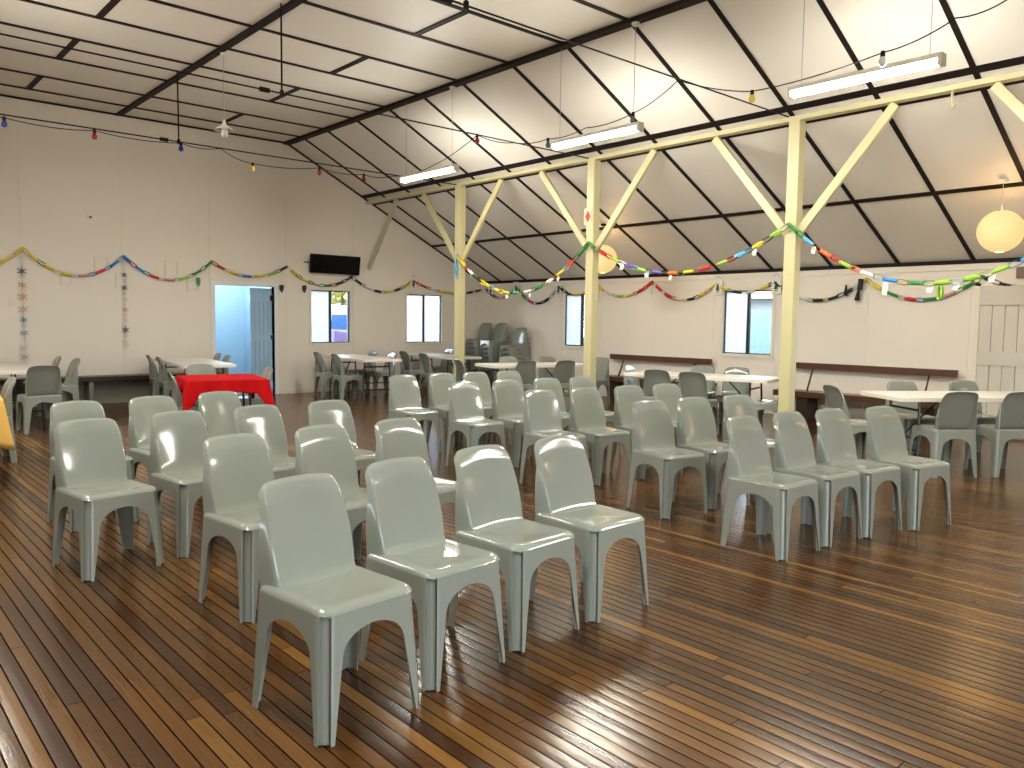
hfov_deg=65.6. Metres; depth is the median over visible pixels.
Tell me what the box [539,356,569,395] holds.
plastic chair
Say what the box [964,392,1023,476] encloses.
plastic chair
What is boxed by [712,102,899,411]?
post
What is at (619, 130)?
diffuser
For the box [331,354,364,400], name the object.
plastic chair
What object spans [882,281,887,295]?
paper tag
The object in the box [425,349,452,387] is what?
plastic chair
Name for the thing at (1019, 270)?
box
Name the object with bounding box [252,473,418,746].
plastic chair
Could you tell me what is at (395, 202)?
brace
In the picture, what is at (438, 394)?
plastic chair
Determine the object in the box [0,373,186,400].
bench
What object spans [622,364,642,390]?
plastic chair
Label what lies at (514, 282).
card
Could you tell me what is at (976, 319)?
trim
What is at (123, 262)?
string
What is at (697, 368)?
plastic chair
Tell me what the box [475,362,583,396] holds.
folding table
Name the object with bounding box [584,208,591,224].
card
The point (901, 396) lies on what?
folding table
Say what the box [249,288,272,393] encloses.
door
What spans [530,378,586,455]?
plastic chair
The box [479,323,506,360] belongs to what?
plastic chair
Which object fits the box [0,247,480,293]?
chain
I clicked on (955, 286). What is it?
paper tag
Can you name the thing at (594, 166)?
post
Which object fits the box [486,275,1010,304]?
garland
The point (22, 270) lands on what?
string
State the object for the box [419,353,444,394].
plastic chair
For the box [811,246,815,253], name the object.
paper tag
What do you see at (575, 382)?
plastic chair
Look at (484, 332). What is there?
plastic chair
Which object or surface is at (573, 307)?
window
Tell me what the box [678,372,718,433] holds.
plastic chair
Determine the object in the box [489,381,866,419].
baseboard
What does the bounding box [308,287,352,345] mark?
window
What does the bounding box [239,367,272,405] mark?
plastic chair
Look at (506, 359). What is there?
plastic chair
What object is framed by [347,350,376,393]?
plastic chair
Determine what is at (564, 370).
plastic chair
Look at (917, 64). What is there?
diffuser
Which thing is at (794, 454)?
plastic chair
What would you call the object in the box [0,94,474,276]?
trim
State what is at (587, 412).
plastic chair
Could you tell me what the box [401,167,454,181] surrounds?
diffuser
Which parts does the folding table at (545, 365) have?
leg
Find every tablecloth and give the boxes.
[0,396,14,450]
[171,374,274,409]
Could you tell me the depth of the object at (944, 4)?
10.02 m
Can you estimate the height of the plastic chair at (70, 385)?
0.821 m
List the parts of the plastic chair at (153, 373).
leg, backrest, leg, seat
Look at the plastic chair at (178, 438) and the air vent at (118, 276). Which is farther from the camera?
the air vent at (118, 276)
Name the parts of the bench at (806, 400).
leg, seat, rail, leg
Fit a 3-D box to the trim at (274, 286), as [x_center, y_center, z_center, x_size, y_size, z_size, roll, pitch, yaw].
[-4.897,-0.822,14.557,1.250,2.070,0.145,-3,6,-41]
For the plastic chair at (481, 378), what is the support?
on the floor
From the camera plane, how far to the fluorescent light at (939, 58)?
6.68 m
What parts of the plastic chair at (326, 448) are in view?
backrest, seat, leg, leg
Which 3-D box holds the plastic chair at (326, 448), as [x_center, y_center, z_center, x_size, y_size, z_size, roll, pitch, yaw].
[-0.915,0.657,4.379,0.498,0.821,0.450,5,6,42]
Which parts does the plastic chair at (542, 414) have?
leg, backrest, seat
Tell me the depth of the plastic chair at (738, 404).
6.72 m
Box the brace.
[367,199,398,269]
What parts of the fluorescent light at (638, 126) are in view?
cord, cord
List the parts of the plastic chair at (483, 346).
seat, leg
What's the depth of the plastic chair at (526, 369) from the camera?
12.39 m
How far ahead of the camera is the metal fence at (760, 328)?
15.12 m
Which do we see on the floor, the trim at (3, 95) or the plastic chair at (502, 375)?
the plastic chair at (502, 375)
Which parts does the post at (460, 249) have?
hanging paper links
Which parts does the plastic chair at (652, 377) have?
seat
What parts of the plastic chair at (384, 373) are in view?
leg, leg, seat, leg, backrest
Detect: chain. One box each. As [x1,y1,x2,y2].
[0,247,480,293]
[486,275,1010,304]
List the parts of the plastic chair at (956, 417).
leg, leg, seat, leg, backrest, leg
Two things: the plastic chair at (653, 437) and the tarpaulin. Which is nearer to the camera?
the plastic chair at (653, 437)
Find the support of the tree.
on the ground
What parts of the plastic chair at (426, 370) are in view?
leg, backrest, seat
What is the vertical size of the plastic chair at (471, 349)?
0.821 m
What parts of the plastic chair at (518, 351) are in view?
seat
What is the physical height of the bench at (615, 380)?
0.830 m
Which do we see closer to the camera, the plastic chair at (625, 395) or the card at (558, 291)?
the plastic chair at (625, 395)
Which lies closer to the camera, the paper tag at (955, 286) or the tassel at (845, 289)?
the paper tag at (955, 286)
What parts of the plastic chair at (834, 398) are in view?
backrest, seat, leg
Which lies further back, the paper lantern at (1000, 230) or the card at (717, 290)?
the card at (717, 290)
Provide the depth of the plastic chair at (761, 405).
9.92 m
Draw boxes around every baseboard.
[280,383,424,393]
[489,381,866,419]
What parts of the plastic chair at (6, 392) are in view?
leg, backrest, seat, leg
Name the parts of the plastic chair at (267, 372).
seat, backrest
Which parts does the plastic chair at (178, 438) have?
leg, seat, backrest, leg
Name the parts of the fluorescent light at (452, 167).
cord, cord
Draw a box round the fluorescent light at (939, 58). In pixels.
[787,0,946,99]
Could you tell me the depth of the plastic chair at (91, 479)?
4.53 m
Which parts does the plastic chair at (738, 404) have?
leg, backrest, seat, leg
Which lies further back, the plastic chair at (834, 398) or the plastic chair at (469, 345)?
the plastic chair at (469, 345)
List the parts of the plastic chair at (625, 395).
leg, seat, backrest, leg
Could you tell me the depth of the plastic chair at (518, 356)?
16.68 m
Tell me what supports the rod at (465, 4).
attached to the ceiling
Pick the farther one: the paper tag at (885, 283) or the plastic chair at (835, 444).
the paper tag at (885, 283)
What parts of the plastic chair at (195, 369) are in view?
backrest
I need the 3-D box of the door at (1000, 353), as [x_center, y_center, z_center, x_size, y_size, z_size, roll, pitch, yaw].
[6.404,-0.286,10.104,0.058,1.930,0.900,-3,6,-41]
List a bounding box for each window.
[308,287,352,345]
[404,291,443,344]
[561,291,599,349]
[719,286,775,358]
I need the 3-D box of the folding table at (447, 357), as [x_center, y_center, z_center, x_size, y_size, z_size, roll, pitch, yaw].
[-1.447,-0.211,15.836,0.740,0.740,2.100,-2,5,-33]
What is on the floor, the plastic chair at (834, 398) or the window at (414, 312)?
the plastic chair at (834, 398)
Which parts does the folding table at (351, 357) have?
leg, leg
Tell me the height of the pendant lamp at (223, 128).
1.045 m
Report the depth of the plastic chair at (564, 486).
4.03 m
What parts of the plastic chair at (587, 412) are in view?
backrest, leg, seat, leg, leg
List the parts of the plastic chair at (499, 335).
leg, seat, backrest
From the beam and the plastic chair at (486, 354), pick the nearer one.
the beam
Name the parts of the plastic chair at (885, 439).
backrest, leg, seat, leg, leg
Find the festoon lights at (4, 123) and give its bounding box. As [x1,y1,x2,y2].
[0,3,588,181]
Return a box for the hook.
[950,91,956,108]
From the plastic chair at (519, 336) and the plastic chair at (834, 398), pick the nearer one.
the plastic chair at (834, 398)
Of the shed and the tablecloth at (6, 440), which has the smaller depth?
the tablecloth at (6, 440)
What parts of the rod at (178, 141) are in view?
rod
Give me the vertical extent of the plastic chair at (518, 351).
0.821 m
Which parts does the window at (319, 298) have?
frosted pane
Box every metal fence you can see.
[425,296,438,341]
[750,312,771,353]
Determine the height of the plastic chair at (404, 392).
0.821 m
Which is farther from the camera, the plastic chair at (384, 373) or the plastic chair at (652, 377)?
the plastic chair at (384, 373)
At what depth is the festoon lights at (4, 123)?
9.09 m
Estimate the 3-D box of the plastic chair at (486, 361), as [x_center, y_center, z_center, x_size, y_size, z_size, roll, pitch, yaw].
[-0.329,-0.444,17.247,0.498,0.821,0.450,-3,6,-39]
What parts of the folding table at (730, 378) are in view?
leg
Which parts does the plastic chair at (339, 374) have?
leg, backrest, leg, seat, leg, leg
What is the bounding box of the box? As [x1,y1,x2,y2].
[1016,267,1023,277]
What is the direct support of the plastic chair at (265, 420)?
on the floor
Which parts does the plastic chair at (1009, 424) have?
leg, leg, seat, leg, backrest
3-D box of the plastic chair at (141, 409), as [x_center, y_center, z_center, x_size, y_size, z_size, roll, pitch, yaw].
[-2.562,0.515,5.907,0.498,0.821,0.450,5,6,41]
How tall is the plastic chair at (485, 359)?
0.821 m
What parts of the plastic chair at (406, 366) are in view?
backrest, seat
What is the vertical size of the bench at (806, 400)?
0.850 m
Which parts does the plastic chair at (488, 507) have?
leg, backrest, seat, leg, leg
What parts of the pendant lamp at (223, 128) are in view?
cord, lamp shade, glass globe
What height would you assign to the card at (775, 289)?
0.318 m
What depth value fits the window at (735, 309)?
13.20 m
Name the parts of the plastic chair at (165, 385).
leg, backrest, seat, leg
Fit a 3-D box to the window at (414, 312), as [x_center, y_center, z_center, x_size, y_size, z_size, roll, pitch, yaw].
[-1.910,-1.408,17.133,1.030,1.140,0.150,-3,6,-41]
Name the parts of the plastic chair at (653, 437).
leg, backrest, leg, seat, leg, leg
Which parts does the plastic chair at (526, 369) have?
seat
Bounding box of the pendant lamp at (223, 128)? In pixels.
[214,51,234,137]
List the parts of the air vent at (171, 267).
plate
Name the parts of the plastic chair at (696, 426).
leg, backrest, seat, leg, leg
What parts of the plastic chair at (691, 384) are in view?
backrest, seat, leg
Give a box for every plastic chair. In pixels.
[0,376,17,462]
[16,365,62,433]
[22,356,60,410]
[37,358,79,418]
[47,400,138,532]
[52,418,163,581]
[128,396,177,517]
[146,355,175,395]
[147,410,208,557]
[156,357,171,395]
[167,372,198,411]
[187,364,216,402]
[198,391,241,437]
[198,433,274,622]
[213,353,220,371]
[218,354,229,373]
[233,404,295,479]
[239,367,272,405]
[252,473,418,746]
[295,424,366,560]
[308,400,375,486]
[313,352,345,397]
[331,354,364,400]
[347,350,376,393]
[359,457,504,691]
[365,351,396,395]
[375,417,455,504]
[388,374,440,452]
[399,351,427,392]
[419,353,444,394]
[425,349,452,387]
[426,373,460,450]
[445,381,505,465]
[448,444,578,651]
[454,359,466,381]
[460,372,510,444]
[465,322,491,359]
[465,327,492,362]
[466,332,492,368]
[467,352,480,371]
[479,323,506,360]
[480,327,506,362]
[480,332,507,369]
[481,337,508,374]
[482,341,509,378]
[483,361,497,381]
[484,367,498,380]
[490,380,523,467]
[495,371,523,438]
[498,327,526,362]
[499,356,517,371]
[500,332,527,356]
[502,337,527,360]
[515,361,535,392]
[519,389,586,483]
[529,435,648,622]
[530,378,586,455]
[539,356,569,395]
[553,360,574,394]
[568,376,621,457]
[569,387,630,485]
[596,357,609,405]
[609,385,647,479]
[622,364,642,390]
[626,400,707,518]
[643,369,670,399]
[648,383,682,474]
[674,397,749,509]
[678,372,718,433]
[691,365,714,398]
[712,367,749,423]
[717,394,774,501]
[720,415,819,560]
[753,400,777,424]
[767,411,861,547]
[810,408,901,537]
[823,385,867,459]
[865,406,950,530]
[886,380,935,454]
[909,392,978,477]
[948,380,996,458]
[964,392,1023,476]
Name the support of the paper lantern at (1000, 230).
hanging from the ceiling
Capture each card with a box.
[410,277,416,288]
[488,282,492,295]
[513,281,518,291]
[555,281,560,295]
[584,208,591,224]
[713,276,721,294]
[771,274,781,293]
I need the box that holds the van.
[331,305,346,331]
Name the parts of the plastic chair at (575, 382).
backrest, seat, leg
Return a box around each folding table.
[0,362,45,426]
[154,357,235,391]
[242,393,251,405]
[321,354,401,401]
[407,353,481,379]
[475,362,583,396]
[623,370,778,428]
[861,391,1023,456]
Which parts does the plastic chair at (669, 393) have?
backrest, seat, leg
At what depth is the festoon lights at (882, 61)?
7.63 m
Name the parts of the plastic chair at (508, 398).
leg, seat, backrest, leg, leg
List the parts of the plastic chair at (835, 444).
backrest, leg, seat, leg, leg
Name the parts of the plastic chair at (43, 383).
leg, leg, seat, backrest, leg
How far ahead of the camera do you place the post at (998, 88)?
7.45 m
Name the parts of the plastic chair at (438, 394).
leg, seat, backrest, leg, leg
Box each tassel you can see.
[843,285,847,295]
[854,279,863,300]
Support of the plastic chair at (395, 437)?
on the floor
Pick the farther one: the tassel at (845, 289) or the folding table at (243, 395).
the tassel at (845, 289)
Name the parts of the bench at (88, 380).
leg, seat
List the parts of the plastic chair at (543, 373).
backrest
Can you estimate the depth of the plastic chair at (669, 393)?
7.90 m
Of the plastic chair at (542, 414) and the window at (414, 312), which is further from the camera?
the window at (414, 312)
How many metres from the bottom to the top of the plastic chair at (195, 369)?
0.821 m
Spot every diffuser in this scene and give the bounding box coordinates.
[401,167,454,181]
[552,126,637,148]
[791,58,937,96]
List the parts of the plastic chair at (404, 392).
backrest, seat, leg, leg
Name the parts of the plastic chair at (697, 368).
seat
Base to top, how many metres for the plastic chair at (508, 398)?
0.821 m
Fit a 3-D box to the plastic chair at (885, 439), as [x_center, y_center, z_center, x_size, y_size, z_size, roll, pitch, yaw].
[2.882,0.593,5.814,0.450,0.821,0.498,-2,5,-28]
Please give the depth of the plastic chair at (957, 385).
8.97 m
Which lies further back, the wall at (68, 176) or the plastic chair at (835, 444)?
the wall at (68, 176)
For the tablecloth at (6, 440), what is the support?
on the folding table
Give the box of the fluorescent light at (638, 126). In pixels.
[550,21,643,150]
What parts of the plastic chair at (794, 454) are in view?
leg, backrest, leg, seat, leg, leg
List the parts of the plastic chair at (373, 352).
seat, backrest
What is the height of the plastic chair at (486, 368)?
0.821 m
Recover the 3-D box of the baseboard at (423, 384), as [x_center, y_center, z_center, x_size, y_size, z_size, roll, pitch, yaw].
[-6.423,0.267,13.217,15.260,0.070,0.016,-3,6,-41]
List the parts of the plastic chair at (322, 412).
backrest, leg, seat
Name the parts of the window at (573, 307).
frosted pane, clear pane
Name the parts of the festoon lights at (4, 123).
bulb, tie rod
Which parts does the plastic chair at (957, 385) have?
backrest, leg, leg, seat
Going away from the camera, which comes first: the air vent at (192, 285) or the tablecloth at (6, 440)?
the tablecloth at (6, 440)
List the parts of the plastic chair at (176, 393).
backrest, seat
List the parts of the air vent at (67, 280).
plate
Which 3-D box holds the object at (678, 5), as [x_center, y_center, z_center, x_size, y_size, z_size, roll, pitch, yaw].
[-0.140,-2.603,6.945,13.877,2.426,17.310,-3,6,-41]
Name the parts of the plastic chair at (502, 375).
backrest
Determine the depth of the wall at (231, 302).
16.87 m
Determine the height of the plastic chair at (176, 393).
0.821 m
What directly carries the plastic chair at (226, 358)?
on the floor
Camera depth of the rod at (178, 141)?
10.61 m
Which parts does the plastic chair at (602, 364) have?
seat, backrest, leg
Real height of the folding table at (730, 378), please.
0.740 m
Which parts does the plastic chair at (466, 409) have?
leg, backrest, leg, seat, leg, leg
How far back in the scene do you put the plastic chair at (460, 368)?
12.46 m
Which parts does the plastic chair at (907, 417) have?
backrest, leg, seat, leg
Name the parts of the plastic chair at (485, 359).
seat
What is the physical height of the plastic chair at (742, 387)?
0.821 m
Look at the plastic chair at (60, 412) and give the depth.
5.51 m
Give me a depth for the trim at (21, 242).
13.84 m
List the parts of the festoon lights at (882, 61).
bulb, bulb, bulb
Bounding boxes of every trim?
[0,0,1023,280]
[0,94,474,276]
[0,99,465,389]
[12,379,158,407]
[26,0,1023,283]
[211,281,278,393]
[481,262,1023,417]
[970,282,1023,382]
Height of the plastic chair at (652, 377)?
0.821 m
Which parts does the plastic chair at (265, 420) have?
backrest, seat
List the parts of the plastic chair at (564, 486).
leg, backrest, leg, seat, leg, leg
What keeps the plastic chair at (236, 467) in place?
on the floor
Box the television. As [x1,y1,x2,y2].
[304,253,360,274]
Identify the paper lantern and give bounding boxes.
[598,224,616,272]
[976,179,1023,251]
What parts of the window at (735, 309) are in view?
frosted pane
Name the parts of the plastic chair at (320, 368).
leg, backrest, seat, leg, leg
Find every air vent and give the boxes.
[60,270,72,284]
[94,256,108,271]
[115,273,127,287]
[164,260,178,276]
[187,279,199,291]
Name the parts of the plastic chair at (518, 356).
seat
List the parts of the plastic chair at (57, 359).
backrest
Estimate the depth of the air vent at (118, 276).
13.04 m
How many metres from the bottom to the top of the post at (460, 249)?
3.749 m
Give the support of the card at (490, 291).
hanging from the garland at (873, 284)
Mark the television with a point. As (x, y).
(319, 263)
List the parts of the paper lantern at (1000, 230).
lamp shade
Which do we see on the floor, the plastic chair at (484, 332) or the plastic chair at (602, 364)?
the plastic chair at (602, 364)
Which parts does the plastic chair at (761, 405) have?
leg, seat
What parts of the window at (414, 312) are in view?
frosted pane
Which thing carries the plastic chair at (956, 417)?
on the floor
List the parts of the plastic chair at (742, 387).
leg, seat, backrest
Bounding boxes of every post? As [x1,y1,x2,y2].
[422,179,503,379]
[539,149,657,383]
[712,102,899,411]
[990,82,1023,121]
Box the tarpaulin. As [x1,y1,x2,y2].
[331,330,346,341]
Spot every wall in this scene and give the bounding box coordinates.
[0,96,481,393]
[215,285,270,373]
[482,268,1023,439]
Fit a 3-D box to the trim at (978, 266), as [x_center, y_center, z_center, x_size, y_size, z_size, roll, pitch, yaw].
[5.025,-0.563,11.703,0.023,2.255,17.310,-3,6,-41]
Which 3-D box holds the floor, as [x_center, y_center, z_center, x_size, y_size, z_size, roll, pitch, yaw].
[-0.703,0.933,6.765,15.500,0.100,17.550,-3,6,-41]
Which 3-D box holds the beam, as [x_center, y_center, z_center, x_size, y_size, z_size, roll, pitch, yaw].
[2.836,-3.064,9.539,0.120,0.055,17.310,-3,6,-41]
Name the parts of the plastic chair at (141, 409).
leg, seat, leg, backrest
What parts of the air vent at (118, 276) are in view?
plate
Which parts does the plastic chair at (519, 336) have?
leg, seat, backrest, leg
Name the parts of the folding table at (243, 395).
leg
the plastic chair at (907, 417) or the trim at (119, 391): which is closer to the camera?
the plastic chair at (907, 417)
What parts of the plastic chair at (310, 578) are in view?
leg, backrest, leg, seat, leg, leg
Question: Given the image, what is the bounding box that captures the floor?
[0,384,1023,767]
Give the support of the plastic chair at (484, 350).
on the plastic chair at (486, 354)
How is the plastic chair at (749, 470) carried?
on the floor
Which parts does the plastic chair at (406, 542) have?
leg, backrest, seat, leg, leg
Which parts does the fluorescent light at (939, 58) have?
cord, cord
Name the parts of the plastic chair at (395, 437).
backrest, seat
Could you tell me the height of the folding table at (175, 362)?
0.740 m
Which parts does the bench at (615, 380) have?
leg, rail, seat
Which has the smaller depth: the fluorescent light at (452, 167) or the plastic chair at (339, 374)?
the fluorescent light at (452, 167)
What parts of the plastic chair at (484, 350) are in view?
seat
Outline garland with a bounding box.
[456,222,1023,299]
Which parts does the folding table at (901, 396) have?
leg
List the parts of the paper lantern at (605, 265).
lamp shade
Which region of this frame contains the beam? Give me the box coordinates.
[366,70,1023,203]
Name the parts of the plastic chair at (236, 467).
leg, seat, backrest, leg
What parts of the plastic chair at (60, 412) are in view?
leg, leg, backrest, seat, leg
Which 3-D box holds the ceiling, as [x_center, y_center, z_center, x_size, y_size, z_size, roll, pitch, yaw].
[-0.658,-2.598,6.487,15.500,2.495,17.550,-3,6,-41]
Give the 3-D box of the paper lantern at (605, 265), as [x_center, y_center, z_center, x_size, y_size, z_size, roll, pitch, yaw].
[1.521,-2.262,13.273,0.473,0.809,0.473,5,6,43]
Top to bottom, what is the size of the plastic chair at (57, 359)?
0.821 m
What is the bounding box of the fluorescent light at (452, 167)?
[400,86,459,182]
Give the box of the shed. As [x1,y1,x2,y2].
[751,291,772,311]
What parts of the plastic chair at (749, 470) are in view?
leg, backrest, leg, seat, leg, leg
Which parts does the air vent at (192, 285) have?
plate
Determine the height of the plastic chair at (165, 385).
0.821 m
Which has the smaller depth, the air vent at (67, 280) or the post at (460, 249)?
the air vent at (67, 280)
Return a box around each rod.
[0,72,456,184]
[440,0,788,117]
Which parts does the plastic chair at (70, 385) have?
leg, leg, leg, seat, backrest, leg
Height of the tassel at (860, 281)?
0.321 m
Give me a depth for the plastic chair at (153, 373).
12.55 m
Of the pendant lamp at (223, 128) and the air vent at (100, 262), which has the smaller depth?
the pendant lamp at (223, 128)
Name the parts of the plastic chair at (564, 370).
backrest, seat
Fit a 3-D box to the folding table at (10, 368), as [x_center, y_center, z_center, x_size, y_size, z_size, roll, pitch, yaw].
[-6.769,0.131,10.618,0.780,0.740,2.200,-3,6,-41]
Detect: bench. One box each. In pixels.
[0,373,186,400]
[609,354,716,399]
[773,362,957,419]
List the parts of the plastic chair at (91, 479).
leg, backrest, leg, seat, leg, leg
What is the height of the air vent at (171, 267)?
0.270 m
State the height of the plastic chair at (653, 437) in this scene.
0.821 m
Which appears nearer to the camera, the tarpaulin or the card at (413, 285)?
the card at (413, 285)
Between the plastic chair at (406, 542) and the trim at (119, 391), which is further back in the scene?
the trim at (119, 391)
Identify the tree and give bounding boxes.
[331,292,346,305]
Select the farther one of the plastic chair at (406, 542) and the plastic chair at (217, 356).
the plastic chair at (217, 356)
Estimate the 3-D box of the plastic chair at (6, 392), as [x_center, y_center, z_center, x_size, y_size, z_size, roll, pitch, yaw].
[-5.082,0.344,7.674,0.498,0.821,0.450,-3,6,-41]
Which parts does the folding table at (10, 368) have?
leg, leg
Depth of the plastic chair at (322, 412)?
5.87 m
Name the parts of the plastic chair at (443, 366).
seat, backrest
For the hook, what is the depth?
7.81 m
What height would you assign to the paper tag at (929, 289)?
0.086 m
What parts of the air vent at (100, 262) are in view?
plate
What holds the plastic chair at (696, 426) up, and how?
on the floor
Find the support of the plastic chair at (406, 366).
on the floor
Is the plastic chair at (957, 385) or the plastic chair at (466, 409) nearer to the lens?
the plastic chair at (466, 409)
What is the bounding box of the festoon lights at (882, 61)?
[479,0,1006,147]
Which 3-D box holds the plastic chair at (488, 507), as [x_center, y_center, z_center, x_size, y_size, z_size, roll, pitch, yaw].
[0.010,0.722,3.698,0.450,0.821,0.498,-4,6,-45]
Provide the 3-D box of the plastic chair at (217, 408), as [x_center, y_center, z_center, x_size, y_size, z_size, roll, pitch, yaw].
[-2.229,0.484,6.360,0.498,0.821,0.450,5,6,42]
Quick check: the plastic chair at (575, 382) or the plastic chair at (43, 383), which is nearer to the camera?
the plastic chair at (575, 382)
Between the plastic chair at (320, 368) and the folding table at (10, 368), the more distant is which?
the plastic chair at (320, 368)
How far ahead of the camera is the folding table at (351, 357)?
13.97 m
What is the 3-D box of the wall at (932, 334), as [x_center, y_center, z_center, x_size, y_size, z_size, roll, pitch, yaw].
[5.118,-0.587,11.703,0.120,2.305,17.430,-3,6,-41]
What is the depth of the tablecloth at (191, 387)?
8.69 m
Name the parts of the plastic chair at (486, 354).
seat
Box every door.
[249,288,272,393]
[976,285,1023,415]
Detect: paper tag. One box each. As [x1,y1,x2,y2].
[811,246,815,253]
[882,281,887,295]
[926,286,932,292]
[952,282,958,290]
[988,273,995,282]
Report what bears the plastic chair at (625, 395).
on the floor
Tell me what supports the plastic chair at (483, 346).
on the plastic chair at (484, 350)
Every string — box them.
[17,251,29,360]
[120,260,129,348]
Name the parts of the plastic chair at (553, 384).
leg, backrest, seat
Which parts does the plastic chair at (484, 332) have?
seat, leg, backrest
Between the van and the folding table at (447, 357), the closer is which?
the folding table at (447, 357)
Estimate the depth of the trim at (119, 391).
13.07 m
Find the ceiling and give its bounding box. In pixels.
[0,0,1023,281]
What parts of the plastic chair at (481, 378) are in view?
backrest, seat, leg, leg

